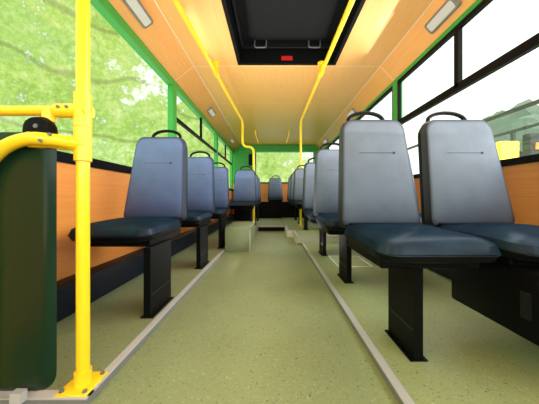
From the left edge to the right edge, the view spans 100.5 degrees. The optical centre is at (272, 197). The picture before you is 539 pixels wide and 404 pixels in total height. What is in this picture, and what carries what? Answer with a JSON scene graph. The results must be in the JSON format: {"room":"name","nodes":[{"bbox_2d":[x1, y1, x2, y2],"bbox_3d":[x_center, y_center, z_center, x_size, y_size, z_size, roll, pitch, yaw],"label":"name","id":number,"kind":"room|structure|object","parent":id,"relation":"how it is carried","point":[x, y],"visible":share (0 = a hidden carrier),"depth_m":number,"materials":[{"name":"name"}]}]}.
{"room":"bus interior","nodes":[
{"label":"bus interior","id":0,"kind":"room"},
{"bbox_2d":[57,0,233,280],"bbox_3d":[-1.107,-0.450,1.475,0.066,2.120,9.350,0,0,0],"label":"wall","id":1,"kind":"structure","parent":0,"point":[108,189],"depth_m":1.47,"materials":[{"name":"laminate"}]},
{"bbox_2d":[57,214,233,321],"bbox_3d":[-1.020,0.485,3.203,0.120,0.150,5.095,0,0,0],"label":"duct","id":2,"kind":"object","parent":1,"relation":"attached to","point":[105,277],"visible":0.44,"depth_m":1.36,"materials":[{"name":"black plastic"}]},
{"bbox_2d":[57,151,233,190],"bbox_3d":[-1.104,-0.208,1.475,0.072,0.053,9.350,0,0,0],"label":"trim","id":3,"kind":"structure","parent":1,"relation":"attached to","point":[63,157],"depth_m":1.38,"materials":[{"name":"black plastic"}]},
{"bbox_2d":[177,118,231,164],"bbox_3d":[-1.095,-1.045,4.205,0.030,0.350,3.400,0,0,0],"label":"window frames","id":4,"kind":"structure","parent":1,"relation":"in","point":[179,121],"depth_m":3.39,"materials":[{"name":"black metal"}]},
{"bbox_2d":[45,221,398,403],"bbox_3d":[0.125,0.615,1.500,2.530,0.110,9.400,0,0,0],"label":"floor","id":5,"kind":"structure","parent":0,"point":[262,325],"depth_m":0.91,"materials":[{"name":"green plastic"}]},
{"bbox_2d":[0,0,107,396],"bbox_3d":[-0.792,-0.435,0.650,0.536,2.027,0.133,0,0,0],"label":"handrail","id":6,"kind":"object","parent":5,"relation":"on","point":[82,111],"visible":1,"depth_m":0.66,"materials":[{"name":"yellow metal"}]},
{"bbox_2d":[0,249,224,403],"bbox_3d":[-0.749,0.568,1.520,0.463,0.024,1.800,0,0,0],"label":"trim","id":7,"kind":"structure","parent":5,"relation":"on","point":[41,396],"depth_m":0.75,"materials":[{"name":"silver metal"}]},
{"bbox_2d":[0,117,57,403],"bbox_3d":[-0.842,0.165,0.629,0.456,0.791,0.047,0,0,0],"label":"partition panel","id":8,"kind":"object","parent":7,"relation":"on","point":[28,175],"visible":0.79,"depth_m":0.62,"materials":[{"name":"green plastic"}]},
{"bbox_2d":[68,130,187,318],"bbox_3d":[-0.758,0.038,1.302,0.400,1.044,0.584,0,0,0],"label":"seat","id":9,"kind":"object","parent":5,"relation":"on","point":[155,209],"visible":0.94,"depth_m":1.42,"materials":[{"name":"plastic"}]},
{"bbox_2d":[181,151,214,268],"bbox_3d":[-0.758,0.038,2.022,0.400,1.044,0.584,0,0,0],"label":"seat","id":10,"kind":"object","parent":5,"relation":"on","point":[201,181],"visible":0.66,"depth_m":2.15,"materials":[{"name":"plastic"}]},
{"bbox_2d":[211,162,229,248],"bbox_3d":[-0.758,0.038,2.742,0.400,1.044,0.584,0,0,0],"label":"seat","id":11,"kind":"object","parent":5,"relation":"on","point":[221,176],"visible":0.56,"depth_m":2.87,"materials":[{"name":"plastic"}]},
{"bbox_2d":[225,221,254,251],"bbox_3d":[-0.383,0.466,2.757,0.274,0.289,0.686,0,0,0],"label":"box","id":12,"kind":"object","parent":5,"relation":"on","point":[239,236],"visible":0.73,"depth_m":2.42,"materials":[{"name":"green plastic"}]},
{"bbox_2d":[231,175,303,220],"bbox_3d":[0.081,0.001,5.752,2.238,1.219,0.584,0,0,0],"label":"seat","id":13,"kind":"object","parent":5,"relation":"on","point":[275,208],"visible":0.38,"depth_m":5.48,"materials":[{"name":"plastic"}]},
{"bbox_2d":[248,218,284,236],"bbox_3d":[-0.156,0.551,4.625,0.732,0.118,3.050,0,0,0],"label":"step","id":14,"kind":"structure","parent":0,"point":[264,224],"depth_m":4.03,"materials":[{"name":"green plastic"}]},
{"bbox_2d":[172,0,258,226],"bbox_3d":[-0.588,-0.477,1.404,0.254,1.943,8.430,0,0,4],"label":"handrail","id":15,"kind":"object","parent":14,"relation":"on","point":[214,65],"visible":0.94,"depth_m":2.35,"materials":[{"name":"yellow metal"}]},
{"bbox_2d":[229,166,255,221],"bbox_3d":[-0.470,-0.027,3.542,0.396,1.044,0.584,0,0,0],"label":"seat","id":16,"kind":"object","parent":14,"relation":"on","point":[244,194],"visible":0.96,"depth_m":3.68,"materials":[{"name":"plastic"}]},
{"bbox_2d":[255,173,258,224],"bbox_3d":[-0.470,-0.027,4.292,0.396,1.044,0.584,0,0,0],"label":"seat","id":17,"kind":"object","parent":14,"relation":"on","point":[256,176],"visible":0.3,"depth_m":4.44,"materials":[{"name":"plastic"}]},
{"bbox_2d":[256,178,260,220],"bbox_3d":[-0.470,-0.027,5.042,0.396,1.044,0.584,0,0,0],"label":"seat","id":18,"kind":"object","parent":14,"relation":"on","point":[258,178],"visible":0.19,"depth_m":5.17,"materials":[{"name":"plastic"}]},
{"bbox_2d":[233,145,319,201],"bbox_3d":[0.125,-0.545,6.130,2.530,2.310,0.160,0,0,0],"label":"wall","id":19,"kind":"structure","parent":0,"point":[242,156],"depth_m":6.15,"materials":[{"name":"laminate"}]},
{"bbox_2d":[155,0,432,144],"bbox_3d":[0.155,-1.470,1.475,2.050,0.040,9.350,0,0,0],"label":"ceiling","id":20,"kind":"structure","parent":0,"point":[270,100],"depth_m":2.65,"materials":[{"name":"laminate"}]},
{"bbox_2d":[108,0,240,150],"bbox_3d":[-0.975,-1.390,1.475,0.210,0.200,9.350,0,0,0],"label":"cove","id":21,"kind":"object","parent":20,"relation":"attached to","point":[159,38],"visible":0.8,"depth_m":2.20,"materials":[{"name":"laminate"}]},
{"bbox_2d":[122,0,152,28],"bbox_3d":[-0.975,-1.358,1.620,0.083,0.072,0.300,0,0,0],"label":"ceiling lamp","id":22,"kind":"object","parent":21,"relation":"attached to","point":[136,7],"visible":1,"depth_m":1.62,"materials":[{"name":"grey plastic"}]},
{"bbox_2d":[207,107,215,116],"bbox_3d":[-0.975,-1.358,3.550,0.083,0.072,0.300,0,0,0],"label":"ceiling lamp","id":23,"kind":"object","parent":21,"relation":"attached to","point":[210,110],"visible":1,"depth_m":3.51,"materials":[{"name":"grey plastic"}]},
{"bbox_2d":[221,0,365,64],"bbox_3d":[0.150,-1.548,1.910,1.060,0.204,1.060,0,0,0],"label":"ceiling hatch","id":24,"kind":"object","parent":20,"relation":"in","point":[262,32],"depth_m":2.10,"materials":[{"name":"black plastic"}]},
{"bbox_2d":[154,0,433,144],"bbox_3d":[0.155,-1.450,1.475,2.058,0.004,9.350,0,0,0],"label":"trim","id":25,"kind":"structure","parent":20,"relation":"attached to","point":[154,0],"depth_m":2.22,"materials":[{"name":"white paint"}]},
{"bbox_2d":[317,0,475,148],"bbox_3d":[1.255,-1.390,1.475,0.150,0.200,9.350,0,0,0],"label":"cove","id":26,"kind":"object","parent":20,"relation":"attached to","point":[418,39],"visible":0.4,"depth_m":2.21,"materials":[{"name":"laminate"}]},
{"bbox_2d":[346,108,355,116],"bbox_3d":[1.255,-1.358,3.600,0.077,0.079,0.300,0,0,0],"label":"ceiling lamp","id":27,"kind":"object","parent":26,"relation":"attached to","point":[352,110],"visible":0.58,"depth_m":3.53,"materials":[{"name":"grey plastic"}]},
{"bbox_2d":[424,0,460,33],"bbox_3d":[1.255,-1.358,1.670,0.077,0.079,0.300,0,0,0],"label":"ceiling lamp","id":28,"kind":"object","parent":26,"relation":"attached to","point":[449,7],"visible":1,"depth_m":1.65,"materials":[{"name":"grey plastic"}]},
{"bbox_2d":[282,218,538,403],"bbox_3d":[0.770,0.545,1.475,1.120,0.130,9.350,0,0,0],"label":"floor","id":29,"kind":"structure","parent":0,"point":[472,358],"depth_m":0.86,"materials":[{"name":"green plastic"}]},
{"bbox_2d":[287,176,296,219],"bbox_3d":[0.766,-0.046,5.042,0.878,1.044,0.584,0,0,0],"label":"seat","id":30,"kind":"object","parent":29,"relation":"on","point":[289,178],"visible":0.16,"depth_m":5.17,"materials":[{"name":"plastic"}]},
{"bbox_2d":[289,172,299,223],"bbox_3d":[0.766,-0.046,4.292,0.878,1.044,0.584,0,0,0],"label":"seat","id":31,"kind":"object","parent":29,"relation":"on","point":[292,175],"visible":0.18,"depth_m":4.43,"materials":[{"name":"plastic"}]},
{"bbox_2d":[293,165,307,229],"bbox_3d":[0.766,-0.046,3.542,0.878,1.044,0.584,0,0,0],"label":"seat","id":32,"kind":"object","parent":29,"relation":"on","point":[299,172],"visible":0.27,"depth_m":3.68,"materials":[{"name":"plastic"}]},
{"bbox_2d":[302,157,327,255],"bbox_3d":[0.766,0.038,2.367,0.878,1.044,0.584,0,0,0],"label":"seat","id":33,"kind":"object","parent":29,"relation":"on","point":[309,167],"visible":0.18,"depth_m":2.50,"materials":[{"name":"plastic"}]},
{"bbox_2d":[286,0,354,225],"bbox_3d":[0.530,-0.487,1.408,0.167,1.924,8.419,0,0,-2],"label":"handrail","id":34,"kind":"object","parent":29,"relation":"on","point":[322,65],"visible":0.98,"depth_m":2.31,"materials":[{"name":"yellow metal"}]},
{"bbox_2d":[285,225,414,403],"bbox_3d":[0.703,0.528,0.370,0.995,0.104,7.140,0,0,0],"label":"trim","id":35,"kind":"structure","parent":29,"relation":"on","point":[399,392],"depth_m":0.94,"materials":[{"name":"silver metal"}]},
{"bbox_2d":[328,256,373,266],"bbox_3d":[0.675,0.559,1.990,0.290,0.003,0.340,0,0,0],"label":"floor hatch","id":36,"kind":"object","parent":29,"relation":"on","point":[328,256],"visible":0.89,"depth_m":1.88,"materials":[{"name":"white paint"}]},
{"bbox_2d":[313,142,422,283],"bbox_3d":[0.766,0.038,1.667,0.878,1.044,0.584,0,0,0],"label":"seat","id":37,"kind":"object","parent":29,"relation":"on","point":[325,206],"visible":0.32,"depth_m":1.79,"materials":[{"name":"plastic"}]},
{"bbox_2d":[338,111,538,361],"bbox_3d":[0.766,0.038,0.942,0.878,1.044,0.635,0,0,0],"label":"seat","id":38,"kind":"object","parent":29,"relation":"on","point":[469,228],"visible":1,"depth_m":1.08,"materials":[{"name":"plastic"}]},
{"bbox_2d":[324,0,538,225],"bbox_3d":[1.357,-0.450,1.475,0.066,2.120,9.350,0,0,0],"label":"wall","id":39,"kind":"structure","parent":0,"point":[522,180],"depth_m":1.22,"materials":[{"name":"laminate"}]},
{"bbox_2d":[326,0,538,148],"bbox_3d":[1.345,-0.731,2.925,0.030,1.042,5.960,0,0,0],"label":"window frames","id":40,"kind":"structure","parent":39,"relation":"in","point":[532,43],"depth_m":1.61,"materials":[{"name":"black metal"}]},
{"bbox_2d":[427,268,451,279],"bbox_3d":[1.270,0.485,1.275,0.120,0.150,8.950,0,0,0],"label":"duct","id":41,"kind":"object","parent":39,"relation":"attached to","point":[446,272],"depth_m":1.58,"materials":[{"name":"black"}]},
{"bbox_2d":[413,154,538,178],"bbox_3d":[1.354,-0.201,1.475,0.072,0.038,9.350,0,0,0],"label":"trim","id":42,"kind":"structure","parent":39,"relation":"attached to","point":[530,158],"depth_m":1.20,"materials":[{"name":"black plastic"}]},
{"label":"outside","id":43,"kind":"structure","parent":0,"visible":0},
{"bbox_3d":[5.080,1.010,3.000,6.500,0.100,14.000,0,0,0],"label":"road","id":44,"kind":"object","parent":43,"visible":0},
{"bbox_2d":[407,99,538,159],"bbox_3d":[4.650,-0.265,4.950,1.300,2.450,5.100,0,0,0],"label":"shelter","id":45,"kind":"object","parent":44,"relation":"on","point":[530,141],"visible":0.34,"depth_m":4.05,"materials":[{"name":"yellow"}]},
{"bbox_2d":[482,99,538,156],"bbox_3d":[7.840,-1.085,7.253,1.910,4.089,3.136,0,0,0],"label":"tree","id":46,"kind":"object","parent":44,"relation":"on","point":[530,115],"visible":0.48,"depth_m":6.70,"materials":[{"name":"green plant"}]}
]}

